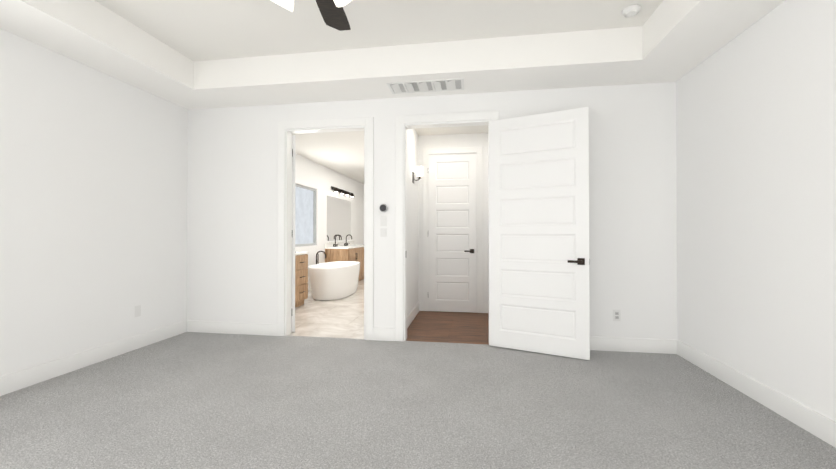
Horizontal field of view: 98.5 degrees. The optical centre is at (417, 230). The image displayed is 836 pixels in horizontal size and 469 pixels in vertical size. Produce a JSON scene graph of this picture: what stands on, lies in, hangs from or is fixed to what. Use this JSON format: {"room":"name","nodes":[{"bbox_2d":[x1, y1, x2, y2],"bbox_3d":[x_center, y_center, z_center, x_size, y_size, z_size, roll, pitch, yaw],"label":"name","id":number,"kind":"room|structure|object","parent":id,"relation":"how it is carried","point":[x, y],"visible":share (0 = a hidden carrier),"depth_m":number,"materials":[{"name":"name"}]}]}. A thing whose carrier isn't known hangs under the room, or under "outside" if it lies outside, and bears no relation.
{"room":"empty bedroom","nodes":[
{"label":"empty bedroom","id":0,"kind":"room"},
{"bbox_2d":[0,28,187,376],"bbox_3d":[-3.258,-0.355,2.155,0.120,3.160,4.670,0,0,9],"label":"wall","id":1,"kind":"structure","parent":0,"point":[93,204],"depth_m":3.25,"materials":[{"name":"white paint"}]},
{"bbox_2d":[0,320,187,395],"bbox_3d":[-3.179,1.155,2.207,0.016,0.140,4.520,0,0,9],"label":"baseboard","id":2,"kind":"structure","parent":1,"relation":"attached to","point":[15,381],"depth_m":3.24,"materials":[{"name":"white wood"}]},
{"bbox_2d":[135,305,140,316],"bbox_3d":[-2.954,0.848,3.793,0.010,0.116,0.070,0,0,9],"label":"outlet","id":3,"kind":"object","parent":1,"relation":"attached to","point":[137,310],"visible":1,"depth_m":3.79,"materials":[{"name":"white plastic"}]},
{"bbox_2d":[295,154,362,291],"bbox_3d":[-2.238,-0.309,7.922,0.120,3.160,6.800,0,0,9],"label":"wall","id":4,"kind":"structure","parent":0,"point":[321,179],"depth_m":8.17,"materials":[{"name":"white paint"}]},
{"bbox_2d":[295,183,315,246],"bbox_3d":[-2.328,-0.294,7.309,0.055,1.220,1.100,0,0,9],"label":"bathroom window","id":5,"kind":"structure","parent":4,"relation":"in","point":[305,215],"depth_m":7.44,"materials":[{"name":"blue"}]},
{"bbox_2d":[327,195,350,240],"bbox_3d":[-1.988,-0.284,9.153,0.006,1.050,1.650,0,0,9],"label":"bathroom mirror","id":6,"kind":"object","parent":4,"relation":"attached to","point":[338,216],"visible":0.86,"depth_m":9.06,"materials":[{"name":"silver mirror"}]},
{"bbox_2d":[331,186,354,197],"bbox_3d":[-1.895,-0.977,9.246,0.165,0.153,1.350,0,0,9],"label":"light fixture","id":7,"kind":"object","parent":4,"relation":"attached to","point":[341,191],"visible":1,"depth_m":9.04,"materials":[{"name":"black metal"}]},
{"bbox_2d":[363,184,363,244],"bbox_3d":[0.217,-0.285,10.930,3.840,3.160,0.120,0,0,9],"label":"wall","id":8,"kind":"structure","parent":0,"point":[363,214],"depth_m":11.16,"materials":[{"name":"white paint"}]},
{"bbox_2d":[288,279,488,344],"bbox_3d":[-0.347,1.298,7.574,3.960,0.060,6.900,0,0,9],"label":"floor","id":9,"kind":"structure","parent":0,"point":[342,318],"depth_m":4.83,"materials":[{"name":"tile"}]},
{"bbox_2d":[295,252,308,307],"bbox_3d":[-2.225,0.662,5.576,0.589,1.180,1.284,0,0,9],"label":"bathroom vanity","id":10,"kind":"object","parent":9,"relation":"on","point":[301,276],"visible":0.15,"depth_m":5.91,"materials":[{"name":"brown wood"}]},
{"bbox_2d":[316,251,325,263],"bbox_3d":[-2.015,0.842,7.478,0.251,0.851,0.126,0,0,9],"label":"tub filler","id":11,"kind":"object","parent":9,"relation":"on","point":[318,256],"visible":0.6,"depth_m":7.46,"materials":[{"name":"black metal"}]},
{"bbox_2d":[308,261,359,300],"bbox_3d":[-1.621,0.964,7.111,0.780,0.600,1.600,0,0,9],"label":"bathtub","id":12,"kind":"object","parent":9,"relation":"on","point":[330,281],"visible":1,"depth_m":6.49,"materials":[{"name":"white ceramic"}]},
{"bbox_2d":[325,235,363,280],"bbox_3d":[-1.684,0.691,9.176,0.589,1.180,2.024,0,0,9],"label":"bathroom vanity","id":13,"kind":"object","parent":9,"relation":"on","point":[346,250],"visible":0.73,"depth_m":8.47,"materials":[{"name":"brown wood"}]},
{"bbox_2d":[292,125,487,183],"bbox_3d":[-0.349,-1.682,7.588,3.720,0.420,6.680,0,0,9],"label":"ceiling","id":14,"kind":"structure","parent":0,"point":[341,153],"depth_m":6.35,"materials":[{"name":"white paint"}]},
{"bbox_2d":[0,0,784,109],"bbox_3d":[-0.460,-1.728,1.806,5.520,0.420,4.550,0,0,9],"label":"ceiling","id":15,"kind":"structure","parent":0,"point":[195,54],"depth_m":3.27,"materials":[{"name":"white paint"}]},
{"bbox_2d":[271,0,351,30],"bbox_3d":[-0.615,-1.507,1.885,1.564,0.620,1.559,0,0,9],"label":"ceiling fan","id":16,"kind":"object","parent":15,"relation":"hanging from","point":[332,12],"visible":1,"depth_m":2.42,"materials":[{"name":"black metal"}]},
{"bbox_2d":[386,78,463,93],"bbox_3d":[0.085,-1.494,3.749,0.780,0.016,0.280,0,0,9],"label":"ceiling vent","id":17,"kind":"object","parent":15,"relation":"in","point":[426,86],"visible":1,"depth_m":3.73,"materials":[{"name":"metal"}]},
{"bbox_2d":[622,4,640,17],"bbox_3d":[1.744,-1.788,2.946,0.136,0.040,0.136,0,0,9],"label":"smoke detector","id":18,"kind":"object","parent":15,"relation":"attached to","point":[631,10],"visible":0.98,"depth_m":2.91,"materials":[{"name":"white plastic"}]},
{"bbox_2d":[407,129,417,315],"bbox_3d":[-0.153,-0.333,4.979,0.120,3.160,1.600,0,0,9],"label":"wall","id":19,"kind":"structure","parent":0,"point":[412,224],"depth_m":5.07,"materials":[{"name":"white paint"}]},
{"bbox_2d":[407,302,419,327],"bbox_3d":[-0.093,1.177,4.897,0.020,0.140,1.480,0,0,9],"label":"baseboard","id":20,"kind":"structure","parent":19,"relation":"attached to","point":[413,313],"depth_m":5.06,"materials":[{"name":"white wood"}]},
{"bbox_2d":[412,166,422,182],"bbox_3d":[0.002,-0.789,5.111,0.146,0.225,0.110,0,0,9],"label":"sconce","id":21,"kind":"object","parent":19,"relation":"attached to","point":[419,172],"visible":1,"depth_m":5.07,"materials":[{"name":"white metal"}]},
{"bbox_2d":[0,332,835,468],"bbox_3d":[-0.468,1.251,1.732,5.760,0.060,4.690,0,0,9],"label":"floor carpet","id":22,"kind":"object","parent":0,"point":[192,400],"visible":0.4,"depth_m":2.43,"materials":[{"name":"grey carpet"}]},
{"bbox_2d":[187,82,676,339],"bbox_3d":[-0.113,-0.340,4.104,5.760,3.160,0.120,0,0,9],"label":"wall","id":23,"kind":"structure","parent":0,"point":[232,190],"depth_m":4.06,"materials":[{"name":"white paint"}]},
{"bbox_2d":[188,320,276,335],"bbox_3d":[-2.241,1.172,4.343,1.176,0.140,0.016,0,0,9],"label":"baseboard","id":24,"kind":"structure","parent":23,"relation":"attached to","point":[269,329],"depth_m":4.33,"materials":[{"name":"white wood"}]},
{"bbox_2d":[285,126,365,339],"bbox_3d":[-1.073,0.021,4.245,0.987,2.440,0.124,0,0,9],"label":"lining","id":25,"kind":"object","parent":23,"relation":"attached to","point":[288,230],"depth_m":4.27,"materials":[{"name":"white paint"}]},
{"bbox_2d":[292,135,295,331],"bbox_3d":[-1.690,0.035,4.819,0.143,2.398,0.941,0,0,-22],"label":"bathroom door","id":26,"kind":"structure","parent":25,"relation":"attached to","point":[293,222],"depth_m":4.39,"materials":[{"name":"white paint"}]},
{"bbox_2d":[379,204,387,211],"bbox_3d":[-0.392,-0.255,4.071,0.096,0.096,0.025,0,0,9],"label":"thermostat","id":27,"kind":"object","parent":23,"relation":"attached to","point":[383,207],"visible":1,"depth_m":4.06,"materials":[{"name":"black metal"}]},
{"bbox_2d":[380,228,386,236],"bbox_3d":[-0.391,0.022,4.076,0.072,0.095,0.009,0,0,9],"label":"switch plate","id":28,"kind":"object","parent":23,"relation":"attached to","point":[383,231],"depth_m":4.07,"materials":[{"name":"white plastic"}]},
{"bbox_2d":[277,111,498,341],"bbox_3d":[-0.382,-0.026,4.141,2.564,2.534,0.156,0,0,9],"label":"door frame","id":29,"kind":"structure","parent":23,"relation":"attached to","point":[401,121],"depth_m":4.09,"materials":[{"name":"white wood"}]},
{"bbox_2d":[404,120,490,340],"bbox_3d":[0.322,0.020,4.035,0.960,2.440,0.124,0,0,9],"label":"lining","id":30,"kind":"object","parent":23,"relation":"attached to","point":[480,122],"depth_m":4.05,"materials":[{"name":"white paint"}]},
{"bbox_2d":[489,107,589,359],"bbox_3d":[1.194,0.026,3.652,0.981,2.398,0.143,0,-1,28],"label":"hall door","id":31,"kind":"structure","parent":30,"relation":"attached to","point":[539,283],"depth_m":3.62,"materials":[{"name":"white paint"}]},
{"bbox_2d":[613,310,620,320],"bbox_3d":[2.043,0.872,3.703,0.070,0.116,0.010,0,0,9],"label":"outlet","id":32,"kind":"object","parent":23,"relation":"attached to","point":[616,315],"visible":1,"depth_m":3.70,"materials":[{"name":"white plastic"}]},
{"bbox_2d":[590,336,675,353],"bbox_3d":[1.726,1.167,3.746,1.720,0.140,0.016,0,0,9],"label":"baseboard","id":33,"kind":"structure","parent":23,"relation":"attached to","point":[643,345],"depth_m":3.67,"materials":[{"name":"white wood"}]},
{"bbox_2d":[418,133,487,312],"bbox_3d":[0.620,-0.328,5.611,1.220,3.160,0.120,0,0,9],"label":"wall","id":34,"kind":"structure","parent":0,"point":[455,140],"depth_m":5.56,"materials":[{"name":"white paint"}]},
{"bbox_2d":[428,154,476,312],"bbox_3d":[0.519,0.041,5.503,0.751,2.398,0.099,0,0,9],"label":"closet door","id":35,"kind":"structure","parent":34,"relation":"in","point":[452,233],"depth_m":5.51,"materials":[{"name":"white paint"}]},
{"bbox_2d":[423,147,482,312],"bbox_3d":[0.530,-0.015,5.552,0.920,2.534,0.018,0,0,9],"label":"door frame","id":36,"kind":"structure","parent":34,"relation":"attached to","point":[478,151],"depth_m":5.52,"materials":[{"name":"white wood"}]},
{"bbox_2d":[676,0,835,420],"bbox_3d":[2.319,-0.362,1.316,0.120,3.160,4.670,0,0,9],"label":"wall","id":37,"kind":"structure","parent":0,"point":[756,184],"depth_m":2.53,"materials":[{"name":"white paint"}]},
{"bbox_2d":[676,340,835,447],"bbox_3d":[2.263,1.149,1.388,0.016,0.140,4.520,0,0,9],"label":"baseboard","id":38,"kind":"structure","parent":37,"relation":"attached to","point":[817,424],"depth_m":2.50,"materials":[{"name":"white wood"}]}
]}

